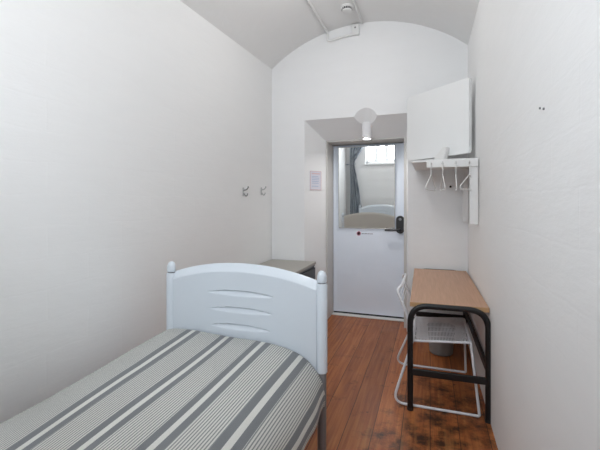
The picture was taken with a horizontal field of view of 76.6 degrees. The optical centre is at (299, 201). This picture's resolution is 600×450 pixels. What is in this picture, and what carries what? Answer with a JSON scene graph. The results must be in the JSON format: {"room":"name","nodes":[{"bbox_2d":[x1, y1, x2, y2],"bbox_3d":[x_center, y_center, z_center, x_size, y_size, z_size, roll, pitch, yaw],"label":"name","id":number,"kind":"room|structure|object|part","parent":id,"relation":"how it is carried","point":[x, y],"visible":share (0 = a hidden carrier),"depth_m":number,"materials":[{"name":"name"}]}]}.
{"room":"hostel bedroom","nodes":[
{"label":"hostel bedroom","id":0,"kind":"room"},
{"bbox_2d":[0,0,271,422],"bbox_3d":[-1.223,-0.060,2.189,0.220,2.860,4.464,0,0,21],"label":"wall","id":1,"kind":"structure","parent":0,"point":[133,133],"depth_m":2.20,"materials":[{"name":"white paint"}]},
{"bbox_2d":[180,0,478,68],"bbox_3d":[-0.164,-1.725,1.826,2.471,0.510,4.450,0,0,19],"label":"ceiling","id":2,"kind":"structure","parent":0,"point":[270,30],"depth_m":3.48,"materials":[{"name":"white paint"}]},
{"bbox_2d":[306,0,349,41],"bbox_3d":[-0.263,-1.743,2.018,0.258,0.130,4.108,0,0,19],"label":"cable conduit","id":3,"kind":"object","parent":2,"relation":"attached to","point":[308,1],"visible":1,"depth_m":3.87,"materials":[{"name":"white plastic"}]},
{"bbox_2d":[340,3,353,13],"bbox_3d":[0.438,-1.801,3.549,0.128,0.053,0.128,0,0,19],"label":"smoke detector","id":4,"kind":"object","parent":2,"relation":"attached to","point":[346,8],"visible":0.99,"depth_m":3.52,"materials":[{"name":"white plastic"}]},
{"bbox_2d":[352,0,362,23],"bbox_3d":[-0.034,-1.815,1.922,0.024,0.027,4.075,0,0,19],"label":"cable conduit","id":5,"kind":"object","parent":2,"relation":"attached to","point":[353,1],"visible":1,"depth_m":3.61,"materials":[{"name":"white plastic"}]},
{"bbox_2d":[272,21,467,340],"bbox_3d":[0.691,-0.310,4.256,2.450,3.360,0.740,0,0,19],"label":"wall","id":6,"kind":"structure","parent":0,"point":[323,91],"depth_m":3.91,"materials":[{"name":"white paint"}]},
{"bbox_2d":[310,171,320,189],"bbox_3d":[0.172,-0.235,4.182,0.164,0.210,0.009,0,0,-40],"label":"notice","id":7,"kind":"object","parent":6,"relation":"attached to","point":[315,176],"visible":1,"depth_m":4.18,"materials":[{"name":"paper"}]},
{"bbox_2d":[350,23,358,36],"bbox_3d":[0.556,-1.759,3.888,0.098,0.112,0.040,0,0,19],"label":"junction box","id":8,"kind":"object","parent":6,"relation":"attached to","point":[355,27],"visible":1,"depth_m":3.87,"materials":[{"name":"white plastic"}]},
{"bbox_2d":[326,137,406,327],"bbox_3d":[0.779,0.320,4.359,0.878,2.019,0.448,0,0,19],"label":"trim","id":9,"kind":"structure","parent":6,"relation":"attached to","point":[329,144],"depth_m":4.30,"materials":[{"name":"paint"}]},
{"bbox_2d":[362,122,371,139],"bbox_3d":[0.699,-0.745,3.978,0.100,0.170,0.100,0,0,19],"label":"wall lamp","id":10,"kind":"object","parent":6,"relation":"in","point":[366,126],"visible":0.99,"depth_m":3.94,"materials":[{"name":"paint"}]},
{"bbox_2d":[332,312,403,321],"bbox_3d":[0.801,1.324,4.440,0.836,0.012,0.200,0,0,19],"label":"trim","id":11,"kind":"structure","parent":6,"relation":"attached to","point":[333,313],"depth_m":4.37,"materials":[{"name":"white plastic"}]},
{"bbox_2d":[333,143,403,318],"bbox_3d":[0.785,0.324,4.393,0.828,1.988,0.124,0,0,19],"label":"door","id":12,"kind":"structure","parent":6,"relation":"in","point":[368,179],"depth_m":4.40,"materials":[{"name":"paint"}]},
{"bbox_2d":[338,145,394,228],"bbox_3d":[0.764,-0.167,4.393,0.652,0.952,0.041,0,0,18],"label":"mirror","id":13,"kind":"object","parent":12,"relation":"attached to","point":[366,173],"depth_m":4.39,"materials":[{"name":"clear mirror"}]},
{"bbox_3d":[1.042,0.312,4.263,0.177,0.030,0.045,0,0,19],"label":"lever","id":14,"kind":"part","parent":12,"relation":"part of","materials":[{"name":"black plastic"}]},
{"bbox_2d":[304,315,497,449],"bbox_3d":[-0.038,1.370,2.127,2.550,0.080,5.200,0,0,19],"label":"floor","id":15,"kind":"structure","parent":0,"point":[363,412],"depth_m":2.60,"materials":[{"name":"brown wood"}]},
{"bbox_2d":[166,261,326,449],"bbox_3d":[-0.649,0.839,1.232,1.005,0.980,2.008,0,0,19],"label":"bed","id":16,"kind":"object","parent":15,"relation":"on","point":[287,309],"visible":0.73,"depth_m":2.11,"materials":[{"name":"paint"}]},
{"bbox_3d":[-0.781,0.663,2.307,0.058,0.469,0.058,0,0,19],"label":"post","id":17,"kind":"part","parent":16,"relation":"part of","materials":[{"name":"paint"}]},
{"bbox_3d":[0.115,0.663,2.001,0.058,0.469,0.058,0,0,19],"label":"post","id":18,"kind":"part","parent":16,"relation":"part of","materials":[{"name":"paint"}]},
{"bbox_3d":[0.115,1.114,2.001,0.048,0.430,0.047,0,0,19],"label":"leg","id":19,"kind":"part","parent":16,"relation":"part of","materials":[{"name":"grey metal"}]},
{"bbox_3d":[-0.712,0.898,1.248,0.757,0.167,1.840,0,0,19],"label":"mattress","id":20,"kind":"object","parent":16,"relation":"on","visible":0},
{"bbox_2d":[0,329,324,449],"bbox_3d":[-0.648,0.899,1.233,1.030,0.317,1.894,0,0,19],"label":"bedspread","id":21,"kind":"object","parent":20,"relation":"on","point":[178,389],"visible":1,"depth_m":1.48,"materials":[{"name":"fabric"}]},
{"bbox_2d":[258,259,315,278],"bbox_3d":[-0.169,0.980,3.805,0.512,0.700,0.640,0,0,19],"label":"base cabinet","id":22,"kind":"object","parent":15,"relation":"on","point":[306,268],"visible":0.15,"depth_m":3.83,"materials":[{"name":"beige laminate"}]},
{"bbox_3d":[0.059,0.785,3.730,0.014,0.190,0.595,0,0,19],"label":"drawer","id":23,"kind":"part","parent":22,"relation":"part of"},
{"bbox_2d":[394,273,480,417],"bbox_3d":[0.955,0.942,2.728,0.553,0.776,0.647,0,0,19],"label":"wire chair","id":24,"kind":"object","parent":15,"relation":"on","point":[464,327],"visible":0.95,"depth_m":2.59,"materials":[{"name":"white metal"}]},
{"bbox_3d":[0.783,0.735,2.771,0.114,0.363,0.536,0,0,19],"label":"backrest","id":25,"kind":"part","parent":24,"relation":"part of","materials":[{"name":"white metal"}]},
{"bbox_3d":[1.033,1.108,2.997,0.526,0.444,0.087,0,0,19],"label":"sled leg","id":26,"kind":"part","parent":24,"relation":"part of","materials":[{"name":"white metal"}]},
{"bbox_3d":[0.874,1.108,2.443,0.521,0.444,0.056,0,0,19],"label":"sled leg","id":27,"kind":"part","parent":24,"relation":"part of","materials":[{"name":"white metal"}]},
{"bbox_3d":[0.995,0.901,2.698,0.368,0.045,0.536,0,0,19],"label":"seat","id":28,"kind":"part","parent":24,"relation":"part of","materials":[{"name":"white metal"}]},
{"bbox_2d":[428,323,454,356],"bbox_3d":[1.245,1.211,3.353,0.238,0.234,0.238,0,0,19],"label":"waste bin","id":29,"kind":"object","parent":15,"relation":"on","point":[439,349],"visible":0.59,"depth_m":3.27,"materials":[{"name":"grey plastic"}]},
{"bbox_2d":[407,268,490,423],"bbox_3d":[1.124,0.985,2.991,0.493,0.690,1.354,0,0,18],"label":"desk","id":30,"kind":"object","parent":15,"relation":"on","point":[434,289],"visible":0.87,"depth_m":2.43,"materials":[{"name":"brown wood"}]},
{"bbox_2d":[468,0,599,449],"bbox_3d":[0.977,-0.060,1.436,0.220,2.860,4.452,0,0,19],"label":"wall","id":31,"kind":"structure","parent":0,"point":[534,245],"depth_m":1.32,"materials":[{"name":"white paint"}]},
{"bbox_2d":[412,158,477,224],"bbox_3d":[1.204,-0.071,3.209,0.467,0.502,0.828,0,0,19],"label":"coat rack","id":32,"kind":"object","parent":31,"relation":"attached to","point":[461,163],"visible":0.92,"depth_m":2.82,"materials":[{"name":"white wood"}]},
{"bbox_2d":[425,163,435,190],"bbox_3d":[0.984,-0.192,2.856,0.007,0.211,0.375,0,0,30],"label":"clothes hanger","id":33,"kind":"object","parent":32,"relation":"hanging from","point":[430,163],"visible":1,"depth_m":2.86,"materials":[{"name":"white plastic"}]},
{"bbox_2d":[407,78,471,160],"bbox_3d":[1.178,-0.650,3.293,0.135,0.664,0.679,0,0,-28],"label":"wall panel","id":34,"kind":"object","parent":32,"relation":"on","point":[439,120],"visible":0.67,"depth_m":3.23,"materials":[{"name":"white paint"}]},
{"bbox_2d":[440,162,444,190],"bbox_3d":[1.062,-0.192,2.830,0.008,0.211,0.375,0,0,16],"label":"clothes hanger","id":35,"kind":"object","parent":32,"relation":"hanging from","point":[442,162],"visible":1,"depth_m":2.83,"materials":[{"name":"white plastic"}]},
{"bbox_3d":[1.132,-0.291,2.831,0.358,0.062,0.017,0,0,19],"label":"hook rail","id":36,"kind":"part","parent":32,"relation":"part of","materials":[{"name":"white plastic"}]},
{"bbox_2d":[455,164,456,190],"bbox_3d":[1.149,-0.192,2.800,0.007,0.211,0.375,0,0,21],"label":"clothes hanger","id":37,"kind":"object","parent":32,"relation":"hanging from","point":[455,164],"visible":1,"depth_m":2.81,"materials":[{"name":"white plastic"}]},
{"bbox_2d":[460,162,471,189],"bbox_3d":[1.236,-0.192,2.770,0.007,0.211,0.375,0,0,43],"label":"clothes hanger","id":38,"kind":"object","parent":32,"relation":"hanging from","point":[468,162],"visible":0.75,"depth_m":2.74,"materials":[{"name":"white plastic"}]}
]}

